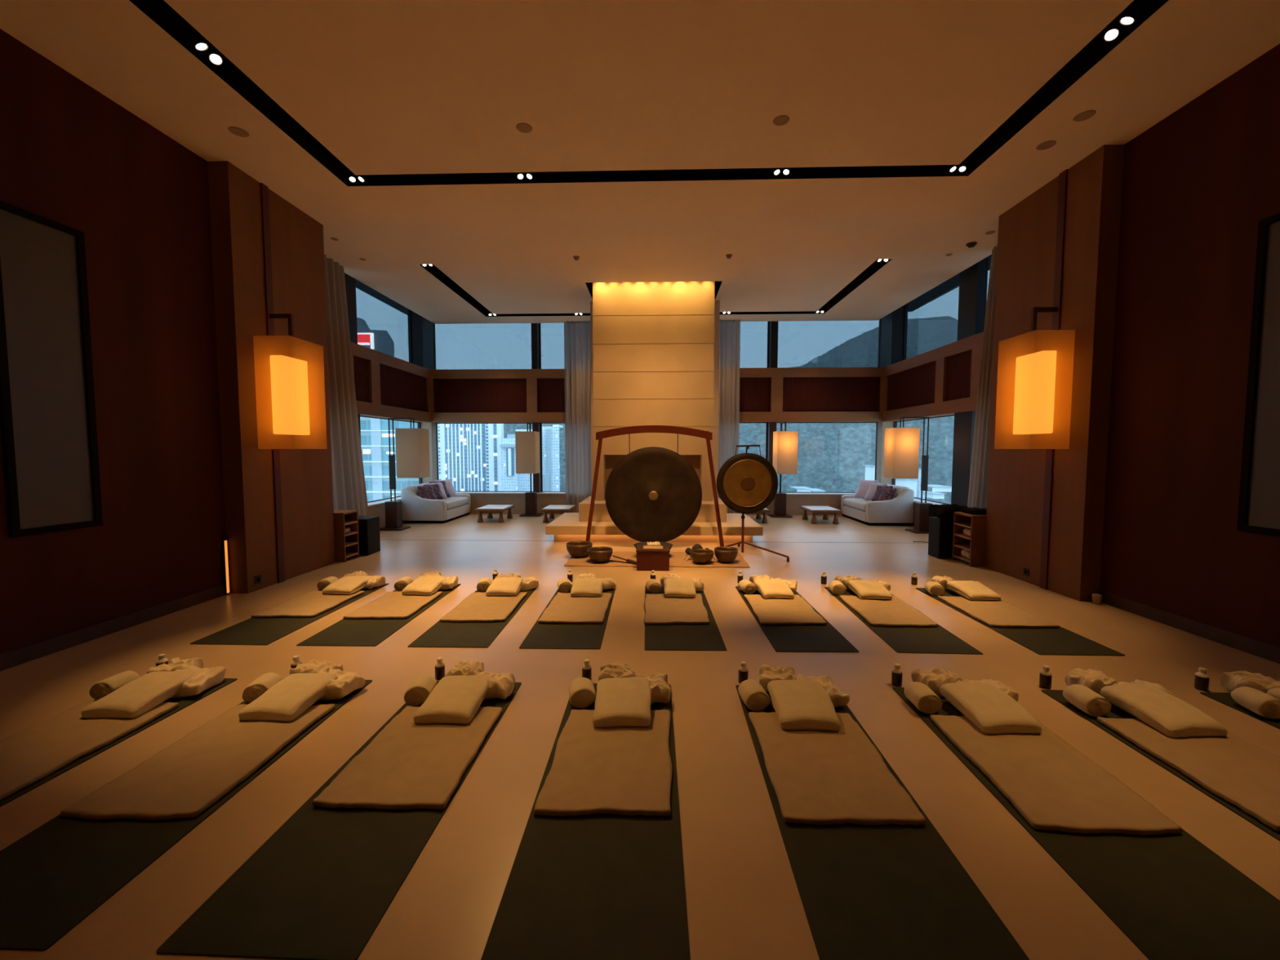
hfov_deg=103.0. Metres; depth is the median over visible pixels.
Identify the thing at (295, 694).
pillow
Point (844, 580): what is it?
crumpled cloth
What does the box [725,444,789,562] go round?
stand
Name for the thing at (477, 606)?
folded blanket
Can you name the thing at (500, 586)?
pillow
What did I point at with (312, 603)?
folded blanket
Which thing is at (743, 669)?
bottle
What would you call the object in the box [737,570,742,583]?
bottle
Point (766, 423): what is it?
window
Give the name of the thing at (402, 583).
rolled towel
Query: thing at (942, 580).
crumpled cloth
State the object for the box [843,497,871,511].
seat cushion
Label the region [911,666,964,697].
crumpled cloth
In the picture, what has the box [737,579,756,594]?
rolled towel
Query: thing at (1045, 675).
bottle
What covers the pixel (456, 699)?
pillow
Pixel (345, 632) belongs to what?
yoga mat
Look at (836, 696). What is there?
crumpled cloth
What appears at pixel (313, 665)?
crumpled cloth
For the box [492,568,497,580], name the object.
bottle
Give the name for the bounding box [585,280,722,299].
trim
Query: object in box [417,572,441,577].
crumpled cloth
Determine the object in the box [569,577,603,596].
pillow
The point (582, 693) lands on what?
rolled towel
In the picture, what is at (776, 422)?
window
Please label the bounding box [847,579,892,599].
pillow
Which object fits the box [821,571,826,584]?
bottle
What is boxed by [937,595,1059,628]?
folded blanket
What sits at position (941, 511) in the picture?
cloth bag
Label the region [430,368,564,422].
trim
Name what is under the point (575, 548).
bowl
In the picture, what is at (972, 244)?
smoke detector
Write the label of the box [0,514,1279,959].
floor
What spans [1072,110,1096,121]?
ceiling disc
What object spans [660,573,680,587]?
crumpled cloth
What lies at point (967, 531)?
folded cloth
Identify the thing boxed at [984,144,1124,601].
pillar
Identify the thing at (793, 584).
crumpled cloth
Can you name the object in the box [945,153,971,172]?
recessed light
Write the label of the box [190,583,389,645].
yoga mat
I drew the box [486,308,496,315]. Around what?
recessed light
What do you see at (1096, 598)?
floor light
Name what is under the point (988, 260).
window
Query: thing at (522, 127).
ceiling disc
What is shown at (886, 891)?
yoga mat
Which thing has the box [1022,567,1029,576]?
wall socket
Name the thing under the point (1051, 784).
folded blanket
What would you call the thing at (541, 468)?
window
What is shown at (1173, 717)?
pillow
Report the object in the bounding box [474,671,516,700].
crumpled cloth
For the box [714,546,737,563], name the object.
bowl
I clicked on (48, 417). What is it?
wall panel
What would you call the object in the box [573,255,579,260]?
smoke detector
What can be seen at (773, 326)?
trim
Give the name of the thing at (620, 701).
pillow
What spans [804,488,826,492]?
building
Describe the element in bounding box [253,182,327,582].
wall lantern
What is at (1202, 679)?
bottle
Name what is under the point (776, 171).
recessed light
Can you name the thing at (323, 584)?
rolled towel
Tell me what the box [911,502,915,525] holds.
wall
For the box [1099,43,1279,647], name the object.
wall
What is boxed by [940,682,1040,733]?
pillow
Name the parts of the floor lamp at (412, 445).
foot plate, lamp shade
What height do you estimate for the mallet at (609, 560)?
0.020 m
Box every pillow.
[80,671,196,718]
[238,672,337,721]
[321,575,371,595]
[401,576,446,595]
[413,675,490,724]
[485,577,524,595]
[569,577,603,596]
[592,677,652,726]
[662,577,695,598]
[753,578,794,599]
[768,679,839,731]
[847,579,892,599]
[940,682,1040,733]
[946,580,1000,600]
[1100,684,1226,737]
[1266,687,1279,700]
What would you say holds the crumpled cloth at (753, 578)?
on the yoga mat at (784, 637)
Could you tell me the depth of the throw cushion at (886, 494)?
10.79 m
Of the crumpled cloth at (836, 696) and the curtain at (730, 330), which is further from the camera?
the curtain at (730, 330)
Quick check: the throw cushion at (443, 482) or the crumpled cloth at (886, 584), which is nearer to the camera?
the crumpled cloth at (886, 584)
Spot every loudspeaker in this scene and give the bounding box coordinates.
[358,515,380,555]
[928,516,953,559]
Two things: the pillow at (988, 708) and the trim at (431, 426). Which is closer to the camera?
the pillow at (988, 708)
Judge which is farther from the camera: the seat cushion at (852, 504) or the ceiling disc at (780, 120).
the seat cushion at (852, 504)
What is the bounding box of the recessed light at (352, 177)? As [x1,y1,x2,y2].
[344,165,368,182]
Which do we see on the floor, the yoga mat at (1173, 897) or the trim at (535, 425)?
the yoga mat at (1173, 897)
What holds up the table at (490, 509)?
on the floor
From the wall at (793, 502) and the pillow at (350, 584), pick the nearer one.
the pillow at (350, 584)
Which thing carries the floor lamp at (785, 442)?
on the floor
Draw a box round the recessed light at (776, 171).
[770,167,791,175]
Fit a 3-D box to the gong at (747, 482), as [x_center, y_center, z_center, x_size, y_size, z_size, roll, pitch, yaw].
[1.641,-0.003,7.784,0.932,1.045,0.084,0,3,2]
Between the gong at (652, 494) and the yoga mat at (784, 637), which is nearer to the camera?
the yoga mat at (784, 637)
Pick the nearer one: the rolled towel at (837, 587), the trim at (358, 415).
the rolled towel at (837, 587)
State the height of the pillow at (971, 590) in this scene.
0.115 m
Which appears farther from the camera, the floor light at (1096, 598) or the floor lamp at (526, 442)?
the floor lamp at (526, 442)
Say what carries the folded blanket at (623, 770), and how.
on the yoga mat at (597, 886)
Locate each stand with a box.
[585,425,724,546]
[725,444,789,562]
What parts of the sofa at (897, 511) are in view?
armrest, seat, armrest, backrest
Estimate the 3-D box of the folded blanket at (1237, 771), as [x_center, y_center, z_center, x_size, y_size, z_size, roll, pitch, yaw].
[2.957,1.428,2.539,0.617,0.030,0.902,0,3,2]
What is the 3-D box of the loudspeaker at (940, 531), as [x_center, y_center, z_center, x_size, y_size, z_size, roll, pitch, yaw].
[4.500,0.853,7.551,0.280,0.580,0.312,0,3,2]
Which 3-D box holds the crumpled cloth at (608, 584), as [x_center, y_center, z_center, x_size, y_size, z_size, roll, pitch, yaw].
[-0.440,1.186,5.795,0.341,0.116,0.270,-2,4,-31]
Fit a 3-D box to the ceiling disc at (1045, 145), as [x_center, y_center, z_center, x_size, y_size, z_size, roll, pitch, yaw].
[4.059,-3.342,5.088,0.160,0.006,0.160,0,3,2]
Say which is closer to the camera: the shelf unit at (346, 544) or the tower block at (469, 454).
the shelf unit at (346, 544)
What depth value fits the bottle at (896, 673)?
3.44 m
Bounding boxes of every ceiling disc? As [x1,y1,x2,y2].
[228,126,249,137]
[515,122,532,133]
[773,115,789,125]
[985,231,995,235]
[1035,140,1056,150]
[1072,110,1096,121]
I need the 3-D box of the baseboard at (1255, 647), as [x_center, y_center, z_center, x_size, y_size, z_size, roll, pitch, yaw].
[4.643,1.564,-0.343,0.010,0.120,11.420,0,3,2]
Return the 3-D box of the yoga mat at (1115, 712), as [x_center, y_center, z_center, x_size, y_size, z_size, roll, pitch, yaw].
[2.953,1.453,2.420,0.655,0.006,1.900,0,3,2]
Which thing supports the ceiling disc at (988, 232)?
attached to the ceiling
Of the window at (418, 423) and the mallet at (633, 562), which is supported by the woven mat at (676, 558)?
the mallet at (633, 562)
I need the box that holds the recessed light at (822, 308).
[815,303,826,313]
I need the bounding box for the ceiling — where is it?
[0,0,1279,324]
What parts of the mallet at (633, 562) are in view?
handle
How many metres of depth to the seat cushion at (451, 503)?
11.73 m
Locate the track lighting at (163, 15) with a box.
[128,0,1168,316]
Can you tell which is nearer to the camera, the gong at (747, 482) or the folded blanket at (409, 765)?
the folded blanket at (409, 765)
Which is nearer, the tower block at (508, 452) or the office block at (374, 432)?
the office block at (374, 432)
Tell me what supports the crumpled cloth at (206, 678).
on the yoga mat at (184, 701)
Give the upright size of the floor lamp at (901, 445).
2.211 m
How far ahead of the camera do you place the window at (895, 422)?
10.91 m
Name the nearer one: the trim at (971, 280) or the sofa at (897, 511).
the trim at (971, 280)
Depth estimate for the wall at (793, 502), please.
12.47 m
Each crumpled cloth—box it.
[146,657,204,674]
[174,665,226,696]
[288,657,342,675]
[320,669,365,702]
[343,571,366,577]
[361,574,383,589]
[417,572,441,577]
[437,575,457,589]
[446,659,485,676]
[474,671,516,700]
[493,572,520,579]
[520,576,539,591]
[576,572,595,578]
[599,663,634,680]
[600,577,617,591]
[632,673,670,704]
[647,542,660,545]
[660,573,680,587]
[680,577,704,591]
[751,574,773,582]
[758,665,799,693]
[771,577,797,594]
[791,674,848,706]
[834,575,862,590]
[863,579,891,592]
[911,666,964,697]
[930,575,954,589]
[957,678,1020,704]
[1065,667,1115,694]
[1113,680,1177,699]
[1217,671,1279,693]
[1267,678,1279,683]
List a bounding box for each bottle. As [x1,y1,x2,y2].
[155,653,168,666]
[290,655,302,668]
[435,657,444,679]
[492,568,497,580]
[567,569,573,582]
[582,659,591,680]
[650,570,655,579]
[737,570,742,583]
[737,661,748,683]
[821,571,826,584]
[891,663,902,686]
[911,572,917,585]
[1039,665,1052,688]
[1194,666,1209,691]
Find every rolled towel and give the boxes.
[88,670,140,700]
[242,672,283,702]
[316,576,338,590]
[394,576,413,591]
[404,675,436,706]
[476,577,492,591]
[557,577,572,592]
[568,677,595,708]
[645,578,662,593]
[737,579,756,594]
[737,679,770,711]
[828,580,846,595]
[903,681,942,714]
[924,581,944,595]
[1062,684,1111,716]
[1231,686,1279,719]
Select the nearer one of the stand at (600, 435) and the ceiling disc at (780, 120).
the ceiling disc at (780, 120)
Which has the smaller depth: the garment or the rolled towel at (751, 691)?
the rolled towel at (751, 691)
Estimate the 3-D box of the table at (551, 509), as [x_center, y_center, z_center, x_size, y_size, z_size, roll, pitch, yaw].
[-1.820,0.755,11.430,0.640,0.305,0.840,0,3,2]
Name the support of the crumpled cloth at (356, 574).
on the yoga mat at (264, 631)
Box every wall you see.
[0,28,226,653]
[368,500,404,528]
[468,493,844,515]
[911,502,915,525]
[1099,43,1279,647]
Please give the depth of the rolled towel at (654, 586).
5.62 m
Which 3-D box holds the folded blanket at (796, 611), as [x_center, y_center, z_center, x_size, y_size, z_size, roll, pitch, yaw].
[1.409,1.274,5.054,0.611,0.030,0.914,0,3,2]
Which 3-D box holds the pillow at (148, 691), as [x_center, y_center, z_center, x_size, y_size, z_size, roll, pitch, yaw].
[-3.094,1.327,3.176,0.343,0.113,0.435,0,3,2]
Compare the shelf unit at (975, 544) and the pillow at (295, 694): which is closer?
the pillow at (295, 694)
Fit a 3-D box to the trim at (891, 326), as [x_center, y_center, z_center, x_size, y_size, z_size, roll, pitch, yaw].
[5.939,-3.389,11.984,0.340,1.450,0.700,0,3,2]
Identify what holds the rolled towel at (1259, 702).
on the yoga mat at (1225, 698)
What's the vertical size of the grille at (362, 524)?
0.490 m
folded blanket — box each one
[0,701,179,799]
[59,703,334,820]
[250,591,364,617]
[311,705,502,809]
[342,591,442,618]
[440,591,528,622]
[533,709,671,816]
[537,592,612,623]
[644,593,709,624]
[743,594,826,625]
[748,711,926,825]
[839,595,937,626]
[929,714,1182,835]
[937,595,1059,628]
[1097,716,1279,831]
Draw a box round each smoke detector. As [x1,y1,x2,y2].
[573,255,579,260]
[725,253,732,258]
[965,241,977,248]
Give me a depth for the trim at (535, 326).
12.35 m
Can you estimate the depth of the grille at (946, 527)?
7.40 m
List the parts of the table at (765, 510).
leg, leg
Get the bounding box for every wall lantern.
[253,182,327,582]
[994,168,1075,589]
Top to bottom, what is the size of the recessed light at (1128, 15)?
0.383 m
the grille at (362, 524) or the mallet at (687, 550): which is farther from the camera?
the grille at (362, 524)
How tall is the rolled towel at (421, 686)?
0.129 m
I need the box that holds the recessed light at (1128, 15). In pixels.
[1097,0,1146,41]
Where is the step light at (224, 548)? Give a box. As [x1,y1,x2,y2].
[222,538,229,595]
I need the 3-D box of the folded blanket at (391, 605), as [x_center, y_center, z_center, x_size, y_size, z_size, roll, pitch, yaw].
[-2.479,1.266,5.198,0.611,0.030,0.874,0,3,1]
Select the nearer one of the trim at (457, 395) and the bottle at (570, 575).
the bottle at (570, 575)
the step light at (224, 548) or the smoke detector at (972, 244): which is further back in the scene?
the smoke detector at (972, 244)
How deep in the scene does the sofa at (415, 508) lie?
10.93 m
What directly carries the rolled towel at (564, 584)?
on the yoga mat at (541, 636)
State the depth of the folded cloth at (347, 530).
7.39 m
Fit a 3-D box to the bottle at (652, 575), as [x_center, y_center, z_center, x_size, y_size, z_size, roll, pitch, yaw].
[0.157,1.159,6.120,0.066,0.144,0.066,0,3,2]
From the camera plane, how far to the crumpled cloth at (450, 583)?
5.75 m
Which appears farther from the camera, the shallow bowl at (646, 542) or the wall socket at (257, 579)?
the shallow bowl at (646, 542)
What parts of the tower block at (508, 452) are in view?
cornice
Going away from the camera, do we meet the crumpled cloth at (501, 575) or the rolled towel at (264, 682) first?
the rolled towel at (264, 682)
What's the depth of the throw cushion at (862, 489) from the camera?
11.60 m
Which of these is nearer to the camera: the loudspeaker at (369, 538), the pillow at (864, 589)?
the pillow at (864, 589)
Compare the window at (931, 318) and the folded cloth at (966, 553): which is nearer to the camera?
the folded cloth at (966, 553)
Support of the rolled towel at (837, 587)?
on the yoga mat at (930, 640)
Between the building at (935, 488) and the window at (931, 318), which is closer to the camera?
the window at (931, 318)
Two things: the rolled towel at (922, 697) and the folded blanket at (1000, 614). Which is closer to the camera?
the rolled towel at (922, 697)
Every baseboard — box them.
[0,584,230,671]
[1098,590,1279,663]
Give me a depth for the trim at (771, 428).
12.31 m
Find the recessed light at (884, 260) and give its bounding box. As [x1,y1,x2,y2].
[876,258,888,262]
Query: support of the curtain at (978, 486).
hanging from the ceiling
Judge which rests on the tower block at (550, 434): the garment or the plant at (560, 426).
the plant at (560, 426)
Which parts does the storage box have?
lid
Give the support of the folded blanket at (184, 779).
on the yoga mat at (54, 877)
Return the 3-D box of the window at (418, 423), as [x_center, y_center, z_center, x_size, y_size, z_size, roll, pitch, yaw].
[-5.455,-0.452,10.941,0.060,1.725,3.160,0,3,2]
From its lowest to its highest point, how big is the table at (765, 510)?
0.305 m
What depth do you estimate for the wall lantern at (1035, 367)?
5.56 m
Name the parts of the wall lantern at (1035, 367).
lamp shade, rail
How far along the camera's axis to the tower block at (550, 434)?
327.17 m
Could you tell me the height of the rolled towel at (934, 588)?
0.129 m
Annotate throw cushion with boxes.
[417,485,436,499]
[423,484,443,499]
[426,482,447,498]
[428,480,450,497]
[434,479,456,497]
[853,479,878,498]
[864,482,887,500]
[871,485,893,501]
[877,487,897,501]
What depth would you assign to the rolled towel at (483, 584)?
5.68 m
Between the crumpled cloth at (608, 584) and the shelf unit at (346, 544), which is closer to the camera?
the crumpled cloth at (608, 584)
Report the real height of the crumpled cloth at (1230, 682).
0.134 m
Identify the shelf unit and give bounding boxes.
[333,510,359,562]
[951,511,986,566]
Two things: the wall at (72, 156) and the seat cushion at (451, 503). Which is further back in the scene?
the seat cushion at (451, 503)
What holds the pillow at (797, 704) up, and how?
on the folded blanket at (817, 777)
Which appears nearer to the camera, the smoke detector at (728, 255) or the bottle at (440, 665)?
the bottle at (440, 665)
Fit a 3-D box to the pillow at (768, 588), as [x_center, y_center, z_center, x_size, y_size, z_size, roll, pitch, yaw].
[1.450,1.184,5.544,0.348,0.115,0.448,0,3,-2]
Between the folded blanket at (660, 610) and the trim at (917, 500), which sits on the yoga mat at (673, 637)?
the folded blanket at (660, 610)
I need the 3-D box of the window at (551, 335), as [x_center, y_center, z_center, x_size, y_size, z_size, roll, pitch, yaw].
[-1.822,-3.422,12.530,1.310,1.450,0.060,0,3,2]
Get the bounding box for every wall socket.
[253,574,261,584]
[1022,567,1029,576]
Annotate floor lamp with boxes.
[379,417,430,530]
[515,422,542,516]
[768,422,798,517]
[883,417,932,533]
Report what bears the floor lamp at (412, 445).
on the floor
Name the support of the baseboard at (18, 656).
attached to the wall at (72, 156)
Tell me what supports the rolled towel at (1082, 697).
on the yoga mat at (1115, 712)
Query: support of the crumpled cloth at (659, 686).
on the yoga mat at (597, 886)
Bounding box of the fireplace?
[545,280,763,542]
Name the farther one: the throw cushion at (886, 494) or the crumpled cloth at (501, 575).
the throw cushion at (886, 494)
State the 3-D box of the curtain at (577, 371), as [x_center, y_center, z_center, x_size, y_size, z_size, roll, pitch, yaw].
[-1.446,-1.467,12.225,0.730,4.605,0.132,0,3,2]
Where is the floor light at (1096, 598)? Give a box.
[1091,593,1102,604]
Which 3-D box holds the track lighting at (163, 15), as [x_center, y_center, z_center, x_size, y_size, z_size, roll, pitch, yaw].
[0.037,-3.379,3.181,7.670,0.300,16.760,0,3,2]
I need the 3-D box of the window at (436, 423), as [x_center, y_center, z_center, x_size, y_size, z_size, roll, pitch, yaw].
[-3.871,-0.563,12.769,2.490,1.725,0.060,0,3,2]
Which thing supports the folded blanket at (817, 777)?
on the yoga mat at (886, 891)
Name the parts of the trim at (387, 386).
ribbed panel, ribbed panel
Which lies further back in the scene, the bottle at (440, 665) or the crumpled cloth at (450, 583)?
the crumpled cloth at (450, 583)
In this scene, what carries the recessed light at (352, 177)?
attached to the track lighting at (163, 15)
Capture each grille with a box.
[358,520,366,553]
[940,521,953,556]
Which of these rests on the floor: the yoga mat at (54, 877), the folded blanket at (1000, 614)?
the yoga mat at (54, 877)
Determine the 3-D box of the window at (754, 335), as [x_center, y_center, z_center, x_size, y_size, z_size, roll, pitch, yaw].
[2.446,-3.413,12.394,1.370,1.450,0.060,0,3,2]
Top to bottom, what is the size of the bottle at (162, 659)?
0.144 m
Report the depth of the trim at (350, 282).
9.24 m
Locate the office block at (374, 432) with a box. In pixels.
[360,417,418,501]
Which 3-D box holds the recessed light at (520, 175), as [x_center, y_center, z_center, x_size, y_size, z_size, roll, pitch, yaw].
[-1.288,-3.530,5.690,0.211,0.305,0.105,0,3,2]
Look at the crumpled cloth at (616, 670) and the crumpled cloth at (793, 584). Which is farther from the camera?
the crumpled cloth at (793, 584)
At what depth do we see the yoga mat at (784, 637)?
4.30 m
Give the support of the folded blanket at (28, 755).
on the yoga mat at (184, 701)
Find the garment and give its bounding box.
[961,506,986,515]
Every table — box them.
[474,504,514,522]
[540,505,576,523]
[737,507,769,523]
[800,506,841,524]
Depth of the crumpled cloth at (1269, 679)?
3.27 m
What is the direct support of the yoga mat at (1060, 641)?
on the floor
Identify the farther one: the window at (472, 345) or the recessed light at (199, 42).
the window at (472, 345)
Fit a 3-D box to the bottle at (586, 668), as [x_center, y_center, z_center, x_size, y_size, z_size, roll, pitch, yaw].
[-0.368,1.317,3.525,0.066,0.144,0.066,0,3,2]
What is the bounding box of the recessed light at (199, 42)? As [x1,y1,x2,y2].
[183,18,226,65]
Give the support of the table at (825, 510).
on the floor
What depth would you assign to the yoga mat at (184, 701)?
2.80 m
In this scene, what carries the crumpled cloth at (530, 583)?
on the yoga mat at (441, 634)
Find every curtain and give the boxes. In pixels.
[324,254,368,515]
[564,320,591,512]
[718,320,740,513]
[967,244,997,508]
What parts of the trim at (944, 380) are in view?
ribbed panel, ribbed panel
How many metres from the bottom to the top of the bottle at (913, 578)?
0.144 m
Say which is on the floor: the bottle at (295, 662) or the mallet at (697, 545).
the bottle at (295, 662)
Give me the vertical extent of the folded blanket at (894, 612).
0.032 m
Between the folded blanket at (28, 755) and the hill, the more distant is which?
the hill
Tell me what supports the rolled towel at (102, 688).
on the yoga mat at (184, 701)
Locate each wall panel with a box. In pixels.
[0,200,102,537]
[1236,213,1279,536]
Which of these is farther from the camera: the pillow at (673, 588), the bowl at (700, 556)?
the bowl at (700, 556)
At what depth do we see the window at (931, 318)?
10.47 m
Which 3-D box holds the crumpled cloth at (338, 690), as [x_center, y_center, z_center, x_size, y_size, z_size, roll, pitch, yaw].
[-2.001,1.333,3.340,0.329,0.122,0.276,1,4,15]
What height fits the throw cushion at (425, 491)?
0.330 m
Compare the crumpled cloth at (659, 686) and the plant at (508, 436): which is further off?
the plant at (508, 436)
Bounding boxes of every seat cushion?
[443,497,468,509]
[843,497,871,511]
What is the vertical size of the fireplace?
5.200 m
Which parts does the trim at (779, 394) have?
ribbed panel, ribbed panel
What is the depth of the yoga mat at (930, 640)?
4.27 m
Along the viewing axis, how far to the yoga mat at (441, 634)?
4.40 m
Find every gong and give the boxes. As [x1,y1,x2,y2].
[604,433,702,542]
[716,446,777,513]
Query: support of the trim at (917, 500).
on the wall at (793, 502)
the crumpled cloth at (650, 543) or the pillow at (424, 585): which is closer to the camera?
the pillow at (424, 585)
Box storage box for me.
[635,545,670,570]
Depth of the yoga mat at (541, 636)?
4.36 m
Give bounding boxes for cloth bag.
[928,504,967,519]
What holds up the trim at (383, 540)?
attached to the wall at (379, 510)
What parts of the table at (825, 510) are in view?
leg, leg, panel, leg, leg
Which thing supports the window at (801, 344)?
in the wall
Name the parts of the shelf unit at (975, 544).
panel, panel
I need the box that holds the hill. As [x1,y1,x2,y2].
[503,415,954,503]
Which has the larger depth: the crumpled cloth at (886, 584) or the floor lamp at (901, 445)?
the floor lamp at (901, 445)
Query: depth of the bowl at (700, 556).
7.00 m
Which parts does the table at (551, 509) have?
leg, leg, panel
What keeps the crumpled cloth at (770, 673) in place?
on the yoga mat at (886, 891)
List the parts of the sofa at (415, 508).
backrest, armrest, seat, armrest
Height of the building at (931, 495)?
3.019 m
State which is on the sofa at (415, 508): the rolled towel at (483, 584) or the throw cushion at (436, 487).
the throw cushion at (436, 487)
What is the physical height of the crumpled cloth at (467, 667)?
0.140 m
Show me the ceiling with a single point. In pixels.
(385, 86)
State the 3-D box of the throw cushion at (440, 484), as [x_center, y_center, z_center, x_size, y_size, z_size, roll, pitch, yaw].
[-4.601,0.251,11.521,0.218,0.369,0.415,2,4,31]
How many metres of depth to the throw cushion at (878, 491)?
11.02 m
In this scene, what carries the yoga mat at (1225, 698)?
on the floor
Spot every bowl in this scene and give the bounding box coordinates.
[566,541,592,557]
[586,546,613,563]
[633,541,672,550]
[690,548,713,564]
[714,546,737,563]
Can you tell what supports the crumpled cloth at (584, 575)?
on the yoga mat at (541, 636)
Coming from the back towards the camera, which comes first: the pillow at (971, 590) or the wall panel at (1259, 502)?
the pillow at (971, 590)
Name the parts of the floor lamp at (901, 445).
lamp shade, arm, foot plate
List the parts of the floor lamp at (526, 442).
lamp shade, foot plate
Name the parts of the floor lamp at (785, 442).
foot plate, lamp shade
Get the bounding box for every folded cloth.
[344,527,350,533]
[962,550,969,559]
[964,528,970,536]
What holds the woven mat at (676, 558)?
on the floor
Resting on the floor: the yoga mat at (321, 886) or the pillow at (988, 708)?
the yoga mat at (321, 886)
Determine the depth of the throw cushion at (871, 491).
11.20 m
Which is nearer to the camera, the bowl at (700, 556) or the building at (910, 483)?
the bowl at (700, 556)
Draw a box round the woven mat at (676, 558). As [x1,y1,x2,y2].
[564,551,750,567]
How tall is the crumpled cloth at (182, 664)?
0.135 m
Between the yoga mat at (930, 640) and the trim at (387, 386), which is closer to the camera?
the yoga mat at (930, 640)
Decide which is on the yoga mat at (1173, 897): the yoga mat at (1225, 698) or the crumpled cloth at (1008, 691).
the crumpled cloth at (1008, 691)
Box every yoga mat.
[0,678,237,807]
[0,680,372,951]
[156,680,521,959]
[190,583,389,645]
[296,583,461,646]
[407,589,535,648]
[480,683,690,959]
[519,588,615,648]
[644,586,726,650]
[735,586,858,652]
[735,684,1029,959]
[824,586,982,654]
[892,687,1279,959]
[915,587,1124,656]
[1041,689,1279,840]
[1200,692,1279,728]
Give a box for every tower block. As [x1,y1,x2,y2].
[437,423,503,491]
[499,434,517,491]
[515,429,533,491]
[542,424,563,491]
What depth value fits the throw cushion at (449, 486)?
11.99 m
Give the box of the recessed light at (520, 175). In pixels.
[515,172,535,179]
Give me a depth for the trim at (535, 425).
12.55 m
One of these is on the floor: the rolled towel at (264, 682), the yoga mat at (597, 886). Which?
the yoga mat at (597, 886)
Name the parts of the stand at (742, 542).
leg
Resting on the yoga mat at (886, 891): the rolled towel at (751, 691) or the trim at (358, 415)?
the rolled towel at (751, 691)
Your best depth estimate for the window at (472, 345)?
12.60 m
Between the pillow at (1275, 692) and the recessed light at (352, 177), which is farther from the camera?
the recessed light at (352, 177)
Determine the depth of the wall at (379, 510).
10.15 m
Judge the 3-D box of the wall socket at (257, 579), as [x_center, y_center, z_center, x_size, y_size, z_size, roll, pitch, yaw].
[-4.336,1.131,5.780,0.011,0.090,0.090,0,3,2]
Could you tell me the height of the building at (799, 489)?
5.334 m
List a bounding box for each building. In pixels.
[789,486,811,492]
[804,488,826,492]
[863,465,875,480]
[895,479,918,497]
[916,468,924,498]
[917,484,951,492]
[918,491,946,498]
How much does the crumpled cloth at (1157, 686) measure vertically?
0.116 m
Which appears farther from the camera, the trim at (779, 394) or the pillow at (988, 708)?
the trim at (779, 394)
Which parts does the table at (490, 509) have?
leg, leg, panel, leg, leg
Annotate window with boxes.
[355,279,412,363]
[360,415,422,502]
[433,323,531,369]
[435,422,533,492]
[538,323,564,368]
[540,422,565,492]
[739,321,768,368]
[760,422,768,459]
[776,422,877,493]
[777,319,880,367]
[892,414,954,504]
[902,272,959,359]
[982,254,991,331]
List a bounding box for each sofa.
[400,482,471,523]
[840,482,914,525]
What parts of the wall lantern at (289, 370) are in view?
rail, lamp shade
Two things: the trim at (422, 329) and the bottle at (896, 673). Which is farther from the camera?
the trim at (422, 329)
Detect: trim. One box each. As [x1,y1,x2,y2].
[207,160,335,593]
[344,272,357,343]
[350,341,431,422]
[357,413,360,439]
[367,492,948,506]
[382,539,845,542]
[410,310,435,369]
[420,422,437,483]
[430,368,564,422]
[531,323,539,368]
[532,422,541,493]
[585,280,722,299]
[739,367,884,422]
[767,422,776,465]
[768,321,777,368]
[875,422,893,484]
[879,305,904,367]
[882,331,983,422]
[951,410,976,506]
[956,257,985,341]
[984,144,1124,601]
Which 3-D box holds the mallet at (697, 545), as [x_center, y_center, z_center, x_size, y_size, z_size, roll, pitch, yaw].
[0.772,1.038,7.346,0.319,0.208,0.150,-3,5,-43]
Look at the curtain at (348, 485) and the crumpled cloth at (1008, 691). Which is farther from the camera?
the curtain at (348, 485)
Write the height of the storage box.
0.282 m
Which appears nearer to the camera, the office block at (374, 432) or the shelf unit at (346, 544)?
the shelf unit at (346, 544)
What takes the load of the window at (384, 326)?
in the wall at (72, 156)
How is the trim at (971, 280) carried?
attached to the wall at (1198, 184)
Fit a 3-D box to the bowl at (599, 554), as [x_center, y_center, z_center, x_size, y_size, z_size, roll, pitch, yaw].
[-0.564,1.062,7.179,0.360,0.185,0.360,0,3,2]
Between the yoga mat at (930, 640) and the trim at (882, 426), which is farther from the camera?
the trim at (882, 426)
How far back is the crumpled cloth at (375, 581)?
5.83 m
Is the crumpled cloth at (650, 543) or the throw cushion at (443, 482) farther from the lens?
the throw cushion at (443, 482)
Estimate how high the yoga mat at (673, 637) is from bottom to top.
0.006 m
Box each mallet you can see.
[608,560,630,563]
[612,555,636,564]
[683,547,691,559]
[685,543,702,560]
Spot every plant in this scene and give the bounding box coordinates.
[506,434,515,438]
[552,424,563,427]
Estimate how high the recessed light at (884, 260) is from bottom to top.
0.305 m
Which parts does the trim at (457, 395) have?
ribbed panel, ribbed panel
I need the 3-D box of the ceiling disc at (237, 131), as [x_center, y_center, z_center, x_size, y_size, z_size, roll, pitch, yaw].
[-3.839,-3.329,4.875,0.160,0.006,0.160,0,3,2]
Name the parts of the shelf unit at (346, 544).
panel, panel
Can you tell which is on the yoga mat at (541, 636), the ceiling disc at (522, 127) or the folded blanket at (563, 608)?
the folded blanket at (563, 608)
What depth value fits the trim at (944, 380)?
9.83 m
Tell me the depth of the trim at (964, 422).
8.99 m
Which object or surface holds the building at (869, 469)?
on the hill
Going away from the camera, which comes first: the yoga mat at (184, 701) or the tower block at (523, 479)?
the yoga mat at (184, 701)

